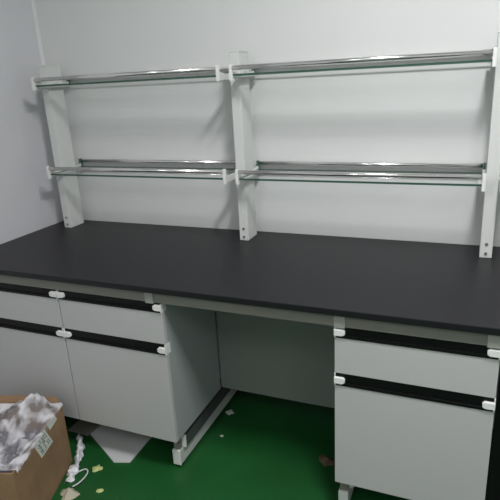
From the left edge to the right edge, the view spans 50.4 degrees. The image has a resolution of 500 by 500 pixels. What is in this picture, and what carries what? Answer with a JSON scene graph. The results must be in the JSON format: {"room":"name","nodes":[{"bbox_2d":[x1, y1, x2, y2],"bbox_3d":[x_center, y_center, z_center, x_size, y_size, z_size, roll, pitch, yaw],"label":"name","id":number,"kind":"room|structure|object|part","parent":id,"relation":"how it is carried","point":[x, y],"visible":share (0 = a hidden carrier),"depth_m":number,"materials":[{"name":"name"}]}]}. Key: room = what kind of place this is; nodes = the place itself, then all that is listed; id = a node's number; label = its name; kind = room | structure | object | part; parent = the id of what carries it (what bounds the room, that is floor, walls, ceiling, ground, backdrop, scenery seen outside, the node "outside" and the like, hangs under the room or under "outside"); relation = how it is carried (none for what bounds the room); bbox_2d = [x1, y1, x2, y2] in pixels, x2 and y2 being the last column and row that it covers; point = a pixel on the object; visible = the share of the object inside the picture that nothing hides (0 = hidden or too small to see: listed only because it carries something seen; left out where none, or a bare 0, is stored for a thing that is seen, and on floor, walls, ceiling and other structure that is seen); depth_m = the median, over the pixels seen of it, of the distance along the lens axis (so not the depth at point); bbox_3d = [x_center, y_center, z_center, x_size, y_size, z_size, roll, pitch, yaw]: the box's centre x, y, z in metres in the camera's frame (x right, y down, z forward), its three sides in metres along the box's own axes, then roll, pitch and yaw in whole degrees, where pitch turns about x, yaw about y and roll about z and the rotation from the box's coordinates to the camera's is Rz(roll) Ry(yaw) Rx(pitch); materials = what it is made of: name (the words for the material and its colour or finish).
{"room":"laboratory","nodes":[
{"label":"laboratory","id":0,"kind":"room"},
{"bbox_2d":[0,0,63,243],"bbox_3d":[-1.827,-0.102,1.093,0.100,2.800,3.900,5,20,22],"label":"wall","id":1,"kind":"structure","parent":0,"point":[30,202],"depth_m":2.60,"materials":[{"name":"paint"}]},
{"bbox_2d":[35,0,499,427],"bbox_3d":[0.921,-0.557,2.023,4.400,2.800,0.100,5,20,22],"label":"wall","id":2,"kind":"structure","parent":0,"point":[430,113],"depth_m":2.29,"materials":[{"name":"paint"}]},
{"bbox_2d":[31,0,44,64],"bbox_3d":[-1.055,-1.097,2.635,0.012,1.950,0.012,5,20,22],"label":"trim","id":3,"kind":"structure","parent":2,"relation":"attached to","point":[32,1],"depth_m":2.64,"materials":[{"name":"paint"}]},
{"bbox_2d":[51,378,493,499],"bbox_3d":[0.232,1.432,0.730,4.400,0.100,4.100,5,20,22],"label":"floor","id":4,"kind":"structure","parent":0,"point":[270,448],"depth_m":2.25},
{"bbox_2d":[0,395,72,499],"bbox_3d":[-1.031,0.831,2.081,0.484,0.327,0.432,-2,18,4],"label":"cardboard box","id":5,"kind":"object","parent":4,"relation":"on","point":[49,460],"visible":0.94,"depth_m":2.10,"materials":[{"name":"brown paper"}]},
{"bbox_2d":[0,427,42,472],"bbox_3d":[-0.978,0.892,2.091,0.356,0.181,0.396,-2,18,4],"label":"plastic bag","id":6,"kind":"object","parent":5,"relation":"in","point":[12,451],"visible":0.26,"depth_m":2.16,"materials":[{"name":"white plastic"}]},
{"bbox_2d":[0,393,62,472],"bbox_3d":[-0.979,0.699,2.027,0.380,0.157,0.396,-2,18,4],"label":"plastic film","id":7,"kind":"object","parent":5,"relation":"in","point":[15,435],"visible":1,"depth_m":2.10,"materials":[{"name":"white"}]},
{"bbox_2d":[60,488,79,499],"bbox_3d":[-0.728,0.961,2.116,0.082,0.030,0.067,15,25,43],"label":"paper scrap","id":8,"kind":"object","parent":4,"relation":"on","point":[69,493],"visible":1,"depth_m":2.10,"materials":[{"name":"beige paper"}]},
{"bbox_2d":[65,434,87,486],"bbox_3d":[-0.737,0.893,2.295,0.097,0.056,0.328,-6,18,-8],"label":"strip","id":9,"kind":"object","parent":4,"relation":"on","point":[73,470],"visible":1,"depth_m":2.26,"materials":[{"name":"white plastic"}]},
{"bbox_2d":[68,420,99,435],"bbox_3d":[-0.756,0.822,2.577,0.130,0.008,0.220,5,20,22],"label":"board offcut","id":10,"kind":"object","parent":4,"relation":"on","point":[82,427],"visible":0.44,"depth_m":2.51,"materials":[{"name":"grey"}]},
{"bbox_2d":[92,465,102,471],"bbox_3d":[-0.648,0.922,2.254,0.046,0.010,0.042,-10,19,-21],"label":"scrap","id":11,"kind":"object","parent":4,"relation":"on","point":[98,467],"visible":1,"depth_m":2.25,"materials":[{"name":"yellow paper"}]},
{"bbox_2d":[91,425,151,462],"bbox_3d":[-0.588,0.855,2.451,0.300,0.006,0.332,5,20,22],"label":"board offcut","id":12,"kind":"object","parent":4,"relation":"on","point":[122,446],"visible":0.63,"depth_m":2.40,"materials":[{"name":"grey plastic"}]},
{"bbox_2d":[225,409,233,414],"bbox_3d":[-0.100,0.787,2.581,0.040,0.006,0.042,-11,20,-23],"label":"chip","id":13,"kind":"object","parent":4,"relation":"on","point":[230,411],"visible":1,"depth_m":2.58,"materials":[{"name":"grey"}]},
{"bbox_2d":[0,275,499,499],"bbox_3d":[0.362,0.482,2.119,3.210,0.827,0.697,5,20,22],"label":"frame","id":14,"kind":"object","parent":4,"relation":"on","point":[195,432],"visible":0.32,"depth_m":1.88,"materials":[{"name":"grey metal"}]},
{"bbox_2d":[0,283,79,418],"bbox_3d":[-0.899,0.368,2.470,0.482,0.603,0.418,5,20,22],"label":"base cabinet","id":15,"kind":"object","parent":14,"relation":"attached to","point":[34,356],"visible":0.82,"depth_m":2.26,"materials":[{"name":"grey laminate"}]},
{"bbox_3d":[-0.983,0.236,2.240,0.480,0.128,0.018,5,20,22],"label":"drawer","id":16,"kind":"part","parent":15,"relation":"part of","materials":[{"name":"grey laminate"}]},
{"bbox_3d":[-0.967,0.526,2.336,0.480,0.393,0.018,5,20,22],"label":"door","id":17,"kind":"part","parent":15,"relation":"part of","materials":[{"name":"grey laminate"}]},
{"bbox_2d":[56,290,220,442],"bbox_3d":[-0.453,0.404,2.287,0.482,0.603,0.418,5,20,22],"label":"base cabinet","id":18,"kind":"object","parent":14,"relation":"attached to","point":[140,367],"visible":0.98,"depth_m":2.12,"materials":[{"name":"grey laminate"}]},
{"bbox_3d":[-0.536,0.271,2.057,0.480,0.128,0.018,5,20,22],"label":"drawer","id":19,"kind":"part","parent":18,"relation":"part of","materials":[{"name":"grey laminate"}]},
{"bbox_3d":[-0.520,0.562,2.152,0.480,0.393,0.018,5,20,22],"label":"door","id":20,"kind":"part","parent":18,"relation":"part of","materials":[{"name":"grey laminate"}]},
{"bbox_3d":[-0.244,0.072,2.217,0.035,0.047,0.657,5,20,22],"label":"arm","id":21,"kind":"part","parent":14,"relation":"part of","materials":[{"name":"grey metal"}]},
{"bbox_3d":[-0.176,0.714,2.466,0.033,0.054,0.545,5,20,22],"label":"support rail","id":22,"kind":"part","parent":14,"relation":"part of","materials":[{"name":"grey metal"}]},
{"bbox_3d":[0.216,0.211,1.709,3.210,0.044,0.027,5,20,22],"label":"rail","id":23,"kind":"part","parent":14,"relation":"part of","materials":[{"name":"grey metal"}]},
{"bbox_2d":[0,220,499,335],"bbox_3d":[0.348,0.073,2.000,3.247,0.022,0.759,5,20,22],"label":"countertop","id":24,"kind":"structure","parent":14,"relation":"on","point":[447,286],"depth_m":2.02,"materials":[{"name":"black laminate"}]},
{"bbox_2d":[31,31,499,257],"bbox_3d":[0.412,-0.391,2.088,3.013,0.796,0.254,5,20,22],"label":"rack","id":25,"kind":"object","parent":24,"relation":"on","point":[54,99],"visible":1,"depth_m":2.22,"materials":[{"name":"white metal"}]},
{"bbox_3d":[-0.945,-0.507,2.676,0.044,0.792,0.100,5,20,22],"label":"post","id":26,"kind":"part","parent":25,"relation":"part of","materials":[{"name":"white metal"}]},
{"bbox_3d":[-0.559,-0.744,2.255,0.928,0.017,0.017,5,20,22],"label":"rail","id":27,"kind":"part","parent":25,"relation":"part of","materials":[{"name":"silver metal"}]},
{"bbox_2d":[36,75,215,86],"bbox_3d":[-0.513,-0.754,2.365,0.927,0.008,0.228,5,20,22],"label":"glass shelf","id":28,"kind":"object","parent":25,"relation":"on","point":[207,76],"visible":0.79,"depth_m":2.25,"materials":[{"name":"green"}]},
{"bbox_3d":[-0.538,-0.359,2.381,0.928,0.017,0.017,5,20,22],"label":"rail","id":29,"kind":"part","parent":25,"relation":"part of","materials":[{"name":"silver metal"}]},
{"bbox_2d":[51,166,235,179],"bbox_3d":[-0.492,-0.366,2.492,0.927,0.008,0.228,5,20,22],"label":"glass shelf","id":30,"kind":"object","parent":25,"relation":"on","point":[55,173],"visible":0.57,"depth_m":2.48,"materials":[{"name":"green"}]},
{"bbox_3d":[-0.470,-0.816,2.459,0.928,0.017,0.017,5,20,22],"label":"rail","id":31,"kind":"part","parent":25,"relation":"part of","materials":[{"name":"silver metal"}]},
{"bbox_3d":[-0.449,-0.430,2.585,0.928,0.017,0.017,5,20,22],"label":"rail","id":32,"kind":"part","parent":25,"relation":"part of","materials":[{"name":"silver metal"}]},
{"bbox_3d":[-0.027,-0.434,2.299,0.043,0.792,0.100,5,20,22],"label":"post","id":33,"kind":"part","parent":25,"relation":"part of","materials":[{"name":"white metal"}]},
{"bbox_2d":[239,169,481,186],"bbox_3d":[0.423,-0.293,2.116,0.922,0.008,0.228,5,20,22],"label":"glass shelf","id":34,"kind":"object","parent":25,"relation":"on","point":[243,177],"visible":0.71,"depth_m":2.09,"materials":[{"name":"green"}]},
{"bbox_3d":[0.377,-0.286,2.006,0.922,0.017,0.017,5,20,22],"label":"rail","id":35,"kind":"part","parent":25,"relation":"part of","materials":[{"name":"silver metal"}]},
{"bbox_3d":[0.356,-0.671,1.879,0.922,0.017,0.017,5,20,22],"label":"rail","id":36,"kind":"part","parent":25,"relation":"part of","materials":[{"name":"silver metal"}]},
{"bbox_2d":[233,59,491,75],"bbox_3d":[0.402,-0.681,1.989,0.922,0.008,0.228,5,20,22],"label":"glass shelf","id":37,"kind":"object","parent":25,"relation":"on","point":[487,60],"visible":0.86,"depth_m":1.87,"materials":[{"name":"green"}]},
{"bbox_3d":[0.467,-0.357,2.210,0.922,0.017,0.017,5,20,22],"label":"rail","id":38,"kind":"part","parent":25,"relation":"part of","materials":[{"name":"silver metal"}]},
{"bbox_3d":[0.446,-0.743,2.083,0.922,0.017,0.017,5,20,22],"label":"rail","id":39,"kind":"part","parent":25,"relation":"part of","materials":[{"name":"silver metal"}]},
{"bbox_3d":[0.887,-0.361,1.925,0.044,0.792,0.100,5,20,22],"label":"post","id":40,"kind":"part","parent":25,"relation":"part of","materials":[{"name":"white metal"}]},
{"bbox_2d":[216,311,334,407],"bbox_3d":[0.149,0.353,2.261,0.638,0.647,0.016,5,20,22],"label":"panel","id":41,"kind":"object","parent":14,"relation":"attached to","point":[274,357],"visible":0.43,"depth_m":2.31,"materials":[{"name":"grey"}]},
{"bbox_3d":[0.405,0.123,1.951,0.035,0.047,0.657,5,20,22],"label":"arm","id":42,"kind":"part","parent":14,"relation":"part of","materials":[{"name":"grey metal"}]},
{"bbox_2d":[334,327,499,499],"bbox_3d":[0.582,0.486,1.863,0.482,0.603,0.418,5,20,22],"label":"base cabinet","id":43,"kind":"object","parent":14,"relation":"attached to","point":[414,416],"visible":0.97,"depth_m":1.67,"materials":[{"name":"grey laminate"}]},
{"bbox_3d":[0.514,0.644,1.728,0.480,0.393,0.018,5,20,22],"label":"door","id":44,"kind":"part","parent":43,"relation":"part of","materials":[{"name":"grey laminate"}]},
{"bbox_3d":[0.498,0.354,1.633,0.480,0.128,0.018,5,20,22],"label":"drawer","id":45,"kind":"part","parent":43,"relation":"part of","materials":[{"name":"grey laminate"}]},
{"bbox_3d":[0.815,0.156,1.783,0.035,0.047,0.657,5,20,22],"label":"arm","id":46,"kind":"part","parent":14,"relation":"part of","materials":[{"name":"grey metal"}]},
{"bbox_2d":[319,454,334,466],"bbox_3d":[0.320,0.876,2.223,0.063,0.016,0.083,-12,20,-25],"label":"dry leaf","id":47,"kind":"object","parent":4,"relation":"on","point":[326,461],"visible":0.94,"depth_m":2.21,"materials":[{"name":"brown plant"}]},
{"bbox_2d":[486,373,499,499],"bbox_3d":[1.023,0.655,1.555,0.578,0.771,0.018,5,20,22],"label":"panel","id":48,"kind":"object","parent":4,"relation":"on","point":[493,487],"visible":1,"depth_m":1.66,"materials":[{"name":"black plastic"}]}
]}

